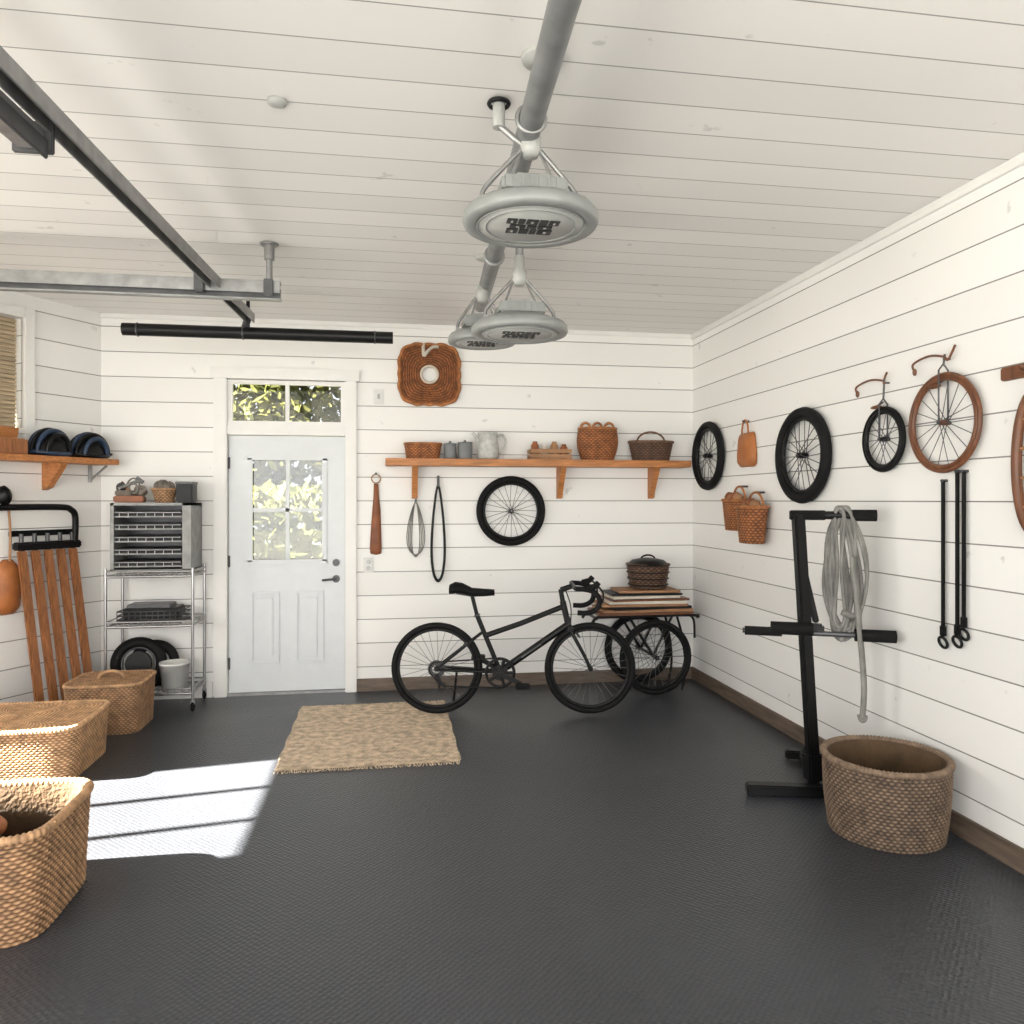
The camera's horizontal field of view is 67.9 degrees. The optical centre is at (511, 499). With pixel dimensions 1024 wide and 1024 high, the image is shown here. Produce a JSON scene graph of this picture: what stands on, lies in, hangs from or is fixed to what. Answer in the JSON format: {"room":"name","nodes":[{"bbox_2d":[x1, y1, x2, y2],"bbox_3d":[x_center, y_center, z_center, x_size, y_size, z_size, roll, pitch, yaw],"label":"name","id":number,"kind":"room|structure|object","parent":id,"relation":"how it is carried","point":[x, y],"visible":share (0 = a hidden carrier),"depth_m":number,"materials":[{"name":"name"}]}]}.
{"room":"garage","nodes":[
{"label":"garage","id":0,"kind":"room"},
{"bbox_2d":[0,291,100,702],"bbox_3d":[-3.402,0.055,1.154,0.990,2.950,9.336,0,0,-3],"label":"wall","id":1,"kind":"structure","parent":0,"point":[67,337],"depth_m":5.46,"materials":[{"name":"white wood"}]},
{"bbox_2d":[0,485,20,615],"bbox_3d":[-3.389,0.339,5.094,0.125,0.873,0.222,0,0,-9],"label":"pouch","id":2,"kind":"object","parent":1,"relation":"hanging from","point":[10,588],"visible":0.97,"depth_m":5.09,"materials":[{"name":"orange leather"}]},
{"bbox_2d":[0,302,36,439],"bbox_3d":[-3.570,-0.860,4.854,0.135,0.920,1.050,0,0,24],"label":"window","id":3,"kind":"structure","parent":1,"relation":"in","point":[7,325],"depth_m":5.22,"materials":[{"name":"white paint"}]},
{"bbox_2d":[0,453,118,489],"bbox_3d":[-3.313,-0.185,5.046,0.252,0.230,1.410,0,0,24],"label":"corner shelf","id":4,"kind":"object","parent":1,"relation":"attached to","point":[53,467],"visible":1,"depth_m":5.31,"materials":[{"name":"orange wood"}]},
{"bbox_2d":[0,426,27,453],"bbox_3d":[-3.333,-0.393,4.973,0.150,0.184,0.240,0,0,24],"label":"wooden box","id":5,"kind":"object","parent":4,"relation":"on","point":[9,442],"visible":0.9,"depth_m":4.99,"materials":[{"name":"brown wood"}]},
{"bbox_2d":[28,427,73,455],"bbox_3d":[-3.195,-0.402,5.279,0.224,0.200,0.344,0,0,17],"label":"helmet","id":6,"kind":"object","parent":4,"relation":"on","point":[49,441],"visible":0.97,"depth_m":5.19,"materials":[{"name":"black paint"}]},
{"bbox_2d":[69,432,112,457],"bbox_3d":[-3.076,-0.400,5.554,0.218,0.195,0.334,0,0,24],"label":"helmet","id":7,"kind":"object","parent":4,"relation":"on","point":[85,444],"visible":0.91,"depth_m":5.47,"materials":[{"name":"black paint"}]},
{"bbox_2d":[45,681,212,700],"bbox_3d":[-3.244,1.470,1.245,1.499,0.120,9.383,0,0,2],"label":"baseboard","id":8,"kind":"structure","parent":1,"relation":"attached to","point":[209,685],"depth_m":5.86,"materials":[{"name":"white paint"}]},
{"bbox_2d":[101,318,692,681],"bbox_3d":[-0.801,0.055,6.222,5.029,2.950,0.140,0,0,-9],"label":"wall","id":9,"kind":"structure","parent":0,"point":[157,392],"depth_m":6.21,"materials":[{"name":"white wood"}]},
{"bbox_2d":[210,366,359,697],"bbox_3d":[-1.788,0.247,6.040,1.135,2.565,0.185,0,0,-9],"label":"trim","id":10,"kind":"structure","parent":9,"relation":"attached to","point":[222,430],"depth_m":5.96,"materials":[{"name":"white paint"}]},
{"bbox_2d":[228,435,344,692],"bbox_3d":[-1.778,0.502,6.010,0.894,2.015,0.109,0,0,-9],"label":"door","id":11,"kind":"structure","parent":9,"relation":"in","point":[287,616],"depth_m":6.01,"materials":[{"name":"paint"}]},
{"bbox_2d":[228,379,344,426],"bbox_3d":[-1.777,-0.765,6.014,0.898,0.360,0.040,0,0,-9],"label":"window","id":12,"kind":"structure","parent":9,"relation":"in","point":[287,422],"depth_m":5.99,"materials":[{"name":"white paint"}]},
{"bbox_2d":[363,557,373,571],"bbox_3d":[-1.149,0.520,6.087,0.080,0.120,0.016,0,0,-9],"label":"power outlet","id":13,"kind":"object","parent":9,"relation":"attached to","point":[368,562],"visible":1,"depth_m":6.08,"materials":[{"name":"white plastic"}]},
{"bbox_2d":[370,473,381,554],"bbox_3d":[-1.091,0.110,6.083,0.095,0.660,0.042,0,0,-9],"label":"strap hanger","id":14,"kind":"object","parent":9,"relation":"attached to","point":[375,537],"visible":1,"depth_m":6.07,"materials":[{"name":"leather"}]},
{"bbox_2d":[374,389,383,403],"bbox_3d":[-1.070,-0.830,6.098,0.080,0.120,0.020,0,0,-9],"label":"light switch","id":15,"kind":"object","parent":9,"relation":"attached to","point":[378,393],"visible":1,"depth_m":6.10,"materials":[{"name":"white plastic"}]},
{"bbox_2d":[397,342,460,406],"bbox_3d":[-0.666,-1.015,6.136,0.517,0.517,0.046,0,0,-9],"label":"woven basket","id":16,"kind":"object","parent":9,"relation":"attached to","point":[413,359],"depth_m":6.14,"materials":[{"name":"orange wicker"}]},
{"bbox_2d":[430,475,445,581],"bbox_3d":[-0.598,0.234,6.155,0.127,0.866,0.055,0,0,-9],"label":"strap loop","id":17,"kind":"object","parent":9,"relation":"hanging from","point":[438,476],"visible":1,"depth_m":6.15,"materials":[{"name":"rubber"}]},
{"bbox_2d":[476,476,544,545],"bbox_3d":[-0.008,0.090,6.234,0.574,0.574,0.085,0,0,-9],"label":"wheel","id":18,"kind":"object","parent":9,"relation":"attached to","point":[494,485],"visible":1,"depth_m":6.22,"materials":[{"name":"black rubber"}]},
{"bbox_2d":[356,667,691,691],"bbox_3d":[0.145,1.480,6.293,2.818,0.100,0.020,0,0,-9],"label":"baseboard","id":19,"kind":"structure","parent":9,"relation":"attached to","point":[533,678],"depth_m":6.26,"materials":[{"name":"brown wood"}]},
{"bbox_2d":[385,458,690,498],"bbox_3d":[0.233,-0.168,6.197,2.495,0.315,0.234,0,0,-9],"label":"wooden shelf","id":20,"kind":"object","parent":9,"relation":"attached to","point":[653,466],"visible":1,"depth_m":6.12,"materials":[{"name":"orange wood"}]},
{"bbox_2d":[406,499,424,556],"bbox_3d":[-0.776,0.228,6.129,0.150,0.472,0.050,0,0,-9],"label":"loop","id":21,"kind":"object","parent":20,"relation":"hanging from","point":[418,508],"visible":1,"depth_m":6.12,"materials":[{"name":"metal"}]},
{"bbox_2d":[403,442,441,458],"bbox_3d":[-0.708,-0.393,6.044,0.308,0.133,0.188,0,0,-9],"label":"basket","id":22,"kind":"object","parent":20,"relation":"on","point":[412,449],"visible":0.96,"depth_m":5.97,"materials":[{"name":"brown wicker"}]},
{"bbox_2d":[444,441,456,458],"bbox_3d":[-0.495,-0.400,6.078,0.104,0.147,0.104,0,0,-9],"label":"ceramic canister","id":23,"kind":"object","parent":20,"relation":"on","point":[449,448],"visible":0.86,"depth_m":6.04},
{"bbox_2d":[458,440,472,458],"bbox_3d":[-0.376,-0.404,6.097,0.122,0.155,0.122,0,0,-9],"label":"ceramic canister","id":24,"kind":"object","parent":20,"relation":"on","point":[464,448],"visible":0.84,"depth_m":6.05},
{"bbox_2d":[471,432,506,458],"bbox_3d":[-0.186,-0.437,6.123,0.247,0.222,0.180,0,0,24],"label":"ceramic pitcher","id":25,"kind":"object","parent":20,"relation":"on","point":[487,442],"visible":0.92,"depth_m":6.06,"materials":[{"name":"white ceramic"}]},
{"bbox_2d":[527,441,571,459],"bbox_3d":[0.305,-0.401,6.207,0.340,0.150,0.150,0,0,-9],"label":"wooden crate","id":26,"kind":"object","parent":20,"relation":"on","point":[563,453],"visible":0.99,"depth_m":6.15,"materials":[{"name":"brown wood"}]},
{"bbox_2d":[577,421,617,459],"bbox_3d":[0.705,-0.486,6.271,0.348,0.321,0.218,0,0,-9],"label":"basket","id":27,"kind":"object","parent":20,"relation":"on","point":[593,443],"visible":0.98,"depth_m":6.18,"materials":[{"name":"brown wicker"}]},
{"bbox_2d":[628,431,673,459],"bbox_3d":[1.159,-0.450,6.344,0.397,0.248,0.228,0,0,-9],"label":"basket","id":28,"kind":"object","parent":20,"relation":"on","point":[639,449],"visible":0.96,"depth_m":6.26,"materials":[{"name":"wicker"}]},
{"bbox_2d":[0,678,1023,1023],"bbox_3d":[-0.660,1.580,1.585,6.400,0.100,9.340,0,0,-9],"label":"floor","id":29,"kind":"structure","parent":0,"point":[618,864],"depth_m":2.95,"materials":[{"name":"rubber"}]},
{"bbox_2d":[0,504,91,701],"bbox_3d":[-3.267,0.773,5.053,0.328,1.493,0.963,0,0,24],"label":"tool rack","id":30,"kind":"object","parent":29,"relation":"on","point":[35,546],"visible":0.91,"depth_m":5.24,"materials":[{"name":"brown wood"}]},
{"bbox_2d":[0,777,93,948],"bbox_3d":[-2.032,1.313,2.813,0.777,0.435,0.617,0,0,-9],"label":"woven storage basket","id":31,"kind":"object","parent":29,"relation":"on","point":[44,822],"visible":1,"depth_m":2.78,"materials":[{"name":"brown wicker"}]},
{"bbox_2d":[0,699,109,780],"bbox_3d":[-2.812,1.377,4.329,0.830,0.305,0.650,0,0,-9],"label":"woven storage basket","id":32,"kind":"object","parent":29,"relation":"on","point":[43,739],"visible":0.98,"depth_m":4.16,"materials":[{"name":"wicker"}]},
{"bbox_2d":[62,669,156,734],"bbox_3d":[-2.708,1.337,5.136,0.498,0.386,0.458,0,0,-9],"label":"woven storage basket","id":33,"kind":"object","parent":29,"relation":"on","point":[130,693],"visible":0.8,"depth_m":4.97,"materials":[{"name":"brown wicker"}]},
{"bbox_2d":[104,503,206,710],"bbox_3d":[-2.631,0.775,5.629,0.620,1.510,0.420,0,0,-9],"label":"utility cart","id":34,"kind":"object","parent":29,"relation":"on","point":[154,538],"visible":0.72,"depth_m":5.52,"materials":[{"name":"silver metal"}]},
{"bbox_2d":[113,477,147,502],"bbox_3d":[-2.805,-0.077,5.604,0.222,0.192,0.168,0,0,-16],"label":"pile","id":35,"kind":"object","parent":34,"relation":"on","point":[124,494],"visible":1,"depth_m":5.55,"materials":[{"name":"grey leather"}]},
{"bbox_2d":[110,637,178,686],"bbox_3d":[-2.723,1.205,5.641,0.466,0.383,0.165,0,0,-17],"label":"tyre","id":36,"kind":"object","parent":34,"relation":"on","point":[139,659],"visible":0.58,"depth_m":5.60,"materials":[{"name":"black rubber"}]},
{"bbox_2d":[116,601,190,624],"bbox_3d":[-2.646,0.830,5.632,0.445,0.135,0.268,0,0,-9],"label":"wire tray","id":37,"kind":"object","parent":34,"relation":"on","point":[152,610],"visible":1,"depth_m":5.53,"materials":[{"name":"metal"}]},
{"bbox_2d":[151,480,175,502],"bbox_3d":[-2.575,-0.067,5.633,0.188,0.171,0.178,0,0,-9],"label":"basket","id":38,"kind":"object","parent":34,"relation":"on","point":[164,491],"visible":0.97,"depth_m":5.58,"materials":[{"name":"brown wicker"}]},
{"bbox_2d":[159,659,189,692],"bbox_3d":[-2.475,1.290,5.578,0.216,0.205,0.212,0,0,-9],"label":"bucket","id":39,"kind":"object","parent":34,"relation":"on","point":[174,673],"visible":0.81,"depth_m":5.51,"materials":[{"name":"plastic"}]},
{"bbox_2d":[175,481,197,502],"bbox_3d":[-2.422,-0.059,5.658,0.126,0.155,0.146,0,0,-9],"label":"tin","id":40,"kind":"object","parent":34,"relation":"on","point":[186,492],"visible":1,"depth_m":5.59,"materials":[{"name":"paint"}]},
{"bbox_2d":[273,700,460,773],"bbox_3d":[-0.924,1.524,5.012,1.063,0.011,1.422,0,0,-9],"label":"jute rug","id":41,"kind":"object","parent":29,"relation":"on","point":[332,736],"visible":0.94,"depth_m":4.84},
{"bbox_2d":[391,575,635,713],"bbox_3d":[0.011,1.038,5.410,1.740,0.965,0.424,0,0,0],"label":"bicycle","id":42,"kind":"object","parent":29,"relation":"on","point":[566,630],"visible":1,"depth_m":5.39,"materials":[{"name":"black metal"}]},
{"bbox_2d":[581,586,699,694],"bbox_3d":[1.050,1.124,6.170,0.930,0.812,0.510,0,0,-9],"label":"cart","id":43,"kind":"object","parent":29,"relation":"on","point":[627,604],"visible":0.87,"depth_m":6.01,"materials":[{"name":"black metal"}]},
{"bbox_2d":[626,554,670,588],"bbox_3d":[1.105,0.576,6.178,0.361,0.272,0.361,0,0,13],"label":"wicker basket","id":44,"kind":"object","parent":43,"relation":"on","point":[643,573],"visible":1,"depth_m":6.05,"materials":[{"name":"wicker"}]},
{"bbox_2d":[742,510,896,797],"bbox_3d":[1.621,0.788,4.186,0.744,1.476,0.634,0,0,7],"label":"stand","id":45,"kind":"object","parent":29,"relation":"on","point":[810,757],"visible":0.97,"depth_m":3.97,"materials":[{"name":"black paint"}]},
{"bbox_2d":[822,505,868,722],"bbox_3d":[1.722,0.584,3.941,0.230,1.116,0.084,0,0,34],"label":"coiled rope","id":46,"kind":"object","parent":45,"relation":"hanging from","point":[852,591],"visible":0.98,"depth_m":3.93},
{"bbox_2d":[820,735,955,854],"bbox_3d":[1.728,1.349,3.518,0.564,0.362,0.564,0,0,-12],"label":"seagrass basket","id":47,"kind":"object","parent":29,"relation":"on","point":[885,794],"visible":1,"depth_m":3.33,"materials":[{"name":"brown wicker"}]},
{"bbox_2d":[0,0,1023,333],"bbox_3d":[-0.660,-1.480,1.585,6.400,0.120,9.340,0,0,-9],"label":"ceiling","id":48,"kind":"structure","parent":0,"point":[724,152],"depth_m":2.96,"materials":[{"name":"wood"}]},
{"bbox_2d":[0,45,392,343],"bbox_3d":[-2.008,-1.235,2.637,3.170,0.371,4.648,0,0,-9],"label":"door track","id":49,"kind":"object","parent":48,"relation":"attached to","point":[26,135],"visible":1,"depth_m":4.01,"materials":[{"name":"metal"}]},
{"bbox_2d":[267,95,286,108],"bbox_3d":[-0.835,-1.411,2.702,0.070,0.018,0.070,0,0,-9],"label":"smoke detector","id":50,"kind":"object","parent":48,"relation":"attached to","point":[275,101],"visible":1,"depth_m":2.69,"materials":[{"name":"white plastic"}]},
{"bbox_2d":[448,285,514,349],"bbox_3d":[-0.177,-1.087,4.479,0.400,0.346,0.400,0,0,-9],"label":"pendant light","id":51,"kind":"object","parent":48,"relation":"hanging from","point":[462,338],"visible":0.65,"depth_m":4.45,"materials":[{"name":"metal"}]},
{"bbox_2d":[471,248,567,343],"bbox_3d":[0.037,-1.032,3.774,0.480,0.436,0.480,0,0,-9],"label":"pendant light","id":52,"kind":"object","parent":48,"relation":"hanging from","point":[513,320],"visible":0.99,"depth_m":3.69,"materials":[{"name":"metal"}]},
{"bbox_2d":[475,0,581,312],"bbox_3d":[0.080,-1.322,2.621,0.272,0.196,4.753,0,0,-9],"label":"ceiling pipe","id":53,"kind":"object","parent":48,"relation":"attached to","point":[544,60],"depth_m":2.36,"materials":[{"name":"grey metal"}]},
{"bbox_2d":[462,96,598,248],"bbox_3d":[0.065,-1.184,2.684,0.480,0.452,0.480,0,0,-9],"label":"pendant light","id":54,"kind":"object","parent":48,"relation":"hanging from","point":[526,210],"visible":1,"depth_m":2.62,"materials":[{"name":"metal"}]},
{"bbox_2d":[693,165,1023,847],"bbox_3d":[2.353,0.055,1.998,0.140,2.950,9.200,0,0,-9],"label":"wall","id":55,"kind":"structure","parent":0,"point":[953,275],"depth_m":3.90,"materials":[{"name":"white wood"}]},
{"bbox_2d":[100,152,1023,339],"bbox_3d":[-0.056,-1.397,1.612,4.739,0.045,9.200,0,0,-9],"label":"trim","id":56,"kind":"structure","parent":55,"relation":"attached to","point":[1017,161],"depth_m":5.25,"materials":[{"name":"white paint"}]},
{"bbox_2d":[692,421,724,489],"bbox_3d":[1.578,-0.355,6.128,0.080,0.556,0.556,0,0,-9],"label":"wheel","id":57,"kind":"object","parent":55,"relation":"attached to","point":[710,426],"visible":1,"depth_m":6.10,"materials":[{"name":"black rubber"}]},
{"bbox_2d":[721,485,747,530],"bbox_3d":[1.627,0.057,5.518,0.181,0.326,0.290,0,0,-9],"label":"basket","id":58,"kind":"object","parent":55,"relation":"hanging from","point":[731,499],"visible":0.62,"depth_m":5.46,"materials":[{"name":"wicker"}]},
{"bbox_2d":[737,419,756,466],"bbox_3d":[1.686,-0.413,5.507,0.065,0.347,0.270,0,0,-9],"label":"leather bag","id":59,"kind":"object","parent":55,"relation":"attached to","point":[746,448],"visible":1,"depth_m":5.45,"materials":[{"name":"leather"}]},
{"bbox_2d":[734,491,769,543],"bbox_3d":[1.661,0.119,5.270,0.192,0.361,0.333,0,0,-9],"label":"basket","id":60,"kind":"object","parent":55,"relation":"hanging from","point":[751,516],"visible":1,"depth_m":5.17,"materials":[{"name":"wicker"}]},
{"bbox_2d":[775,407,831,503],"bbox_3d":[1.803,-0.277,4.726,0.080,0.600,0.600,0,0,-9],"label":"wheel","id":61,"kind":"object","parent":55,"relation":"attached to","point":[810,415],"visible":1,"depth_m":4.68,"materials":[{"name":"black rubber"}]},
{"bbox_2d":[692,667,1023,874],"bbox_3d":[2.274,1.480,1.985,0.020,0.100,9.199,0,0,-9],"label":"baseboard","id":62,"kind":"structure","parent":55,"relation":"attached to","point":[988,841],"depth_m":3.49,"materials":[{"name":"brown wood"}]},
{"bbox_2d":[855,372,905,471],"bbox_3d":[1.929,-0.404,3.991,0.065,0.519,0.413,0,0,-9],"label":"wall ornament","id":63,"kind":"object","parent":55,"relation":"attached to","point":[880,410],"visible":1,"depth_m":3.95,"materials":[{"name":"black rubber"}]},
{"bbox_2d":[908,344,982,472],"bbox_3d":[2.004,-0.416,3.527,0.065,0.584,0.468,0,0,-9],"label":"wall ornament","id":64,"kind":"object","parent":55,"relation":"attached to","point":[934,382],"visible":1,"depth_m":3.52,"materials":[{"name":"brown wood"}]},
{"bbox_2d":[937,470,969,648],"bbox_3d":[2.026,0.280,3.485,0.034,0.834,0.196,0,0,-9],"label":"strap","id":65,"kind":"object","parent":55,"relation":"attached to","point":[960,625],"visible":1,"depth_m":3.45,"materials":[{"name":"black paint"}]},
{"bbox_2d":[1001,364,1023,380],"bbox_3d":[2.077,-0.527,2.987,0.092,0.055,0.440,0,0,-9],"label":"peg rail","id":66,"kind":"object","parent":55,"relation":"attached to","point":[1015,372],"depth_m":3.14,"materials":[{"name":"brown wood"}]},
{"bbox_2d":[1011,395,1023,530],"bbox_3d":[2.096,-0.150,3.000,0.050,0.640,0.288,0,0,-9],"label":"wheel","id":67,"kind":"object","parent":55,"relation":"attached to","point":[1017,479],"visible":1,"depth_m":3.10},
{"label":"outside","id":68,"kind":"structure","parent":0,"visible":0},
{"bbox_3d":[0.000,1.665,0.000,60.000,0.050,60.000,0,0,-9],"label":"ground","id":69,"kind":"structure","parent":68,"visible":0},
{"bbox_2d":[233,384,340,558],"bbox_3d":[-3.967,-1.353,12.737,3.326,6.005,2.559,0,0,-9],"label":"tree","id":70,"kind":"object","parent":69,"relation":"on","point":[270,399],"visible":0.14,"depth_m":12.25,"materials":[{"name":"green plant"}]},
{"bbox_2d":[253,479,321,559],"bbox_3d":[-3.500,0.734,9.159,6.986,2.013,1.204,0,0,-9],"label":"hedge","id":71,"kind":"object","parent":69,"relation":"on","point":[304,548],"visible":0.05,"depth_m":9.05,"materials":[{"name":"green plant"}]}
]}

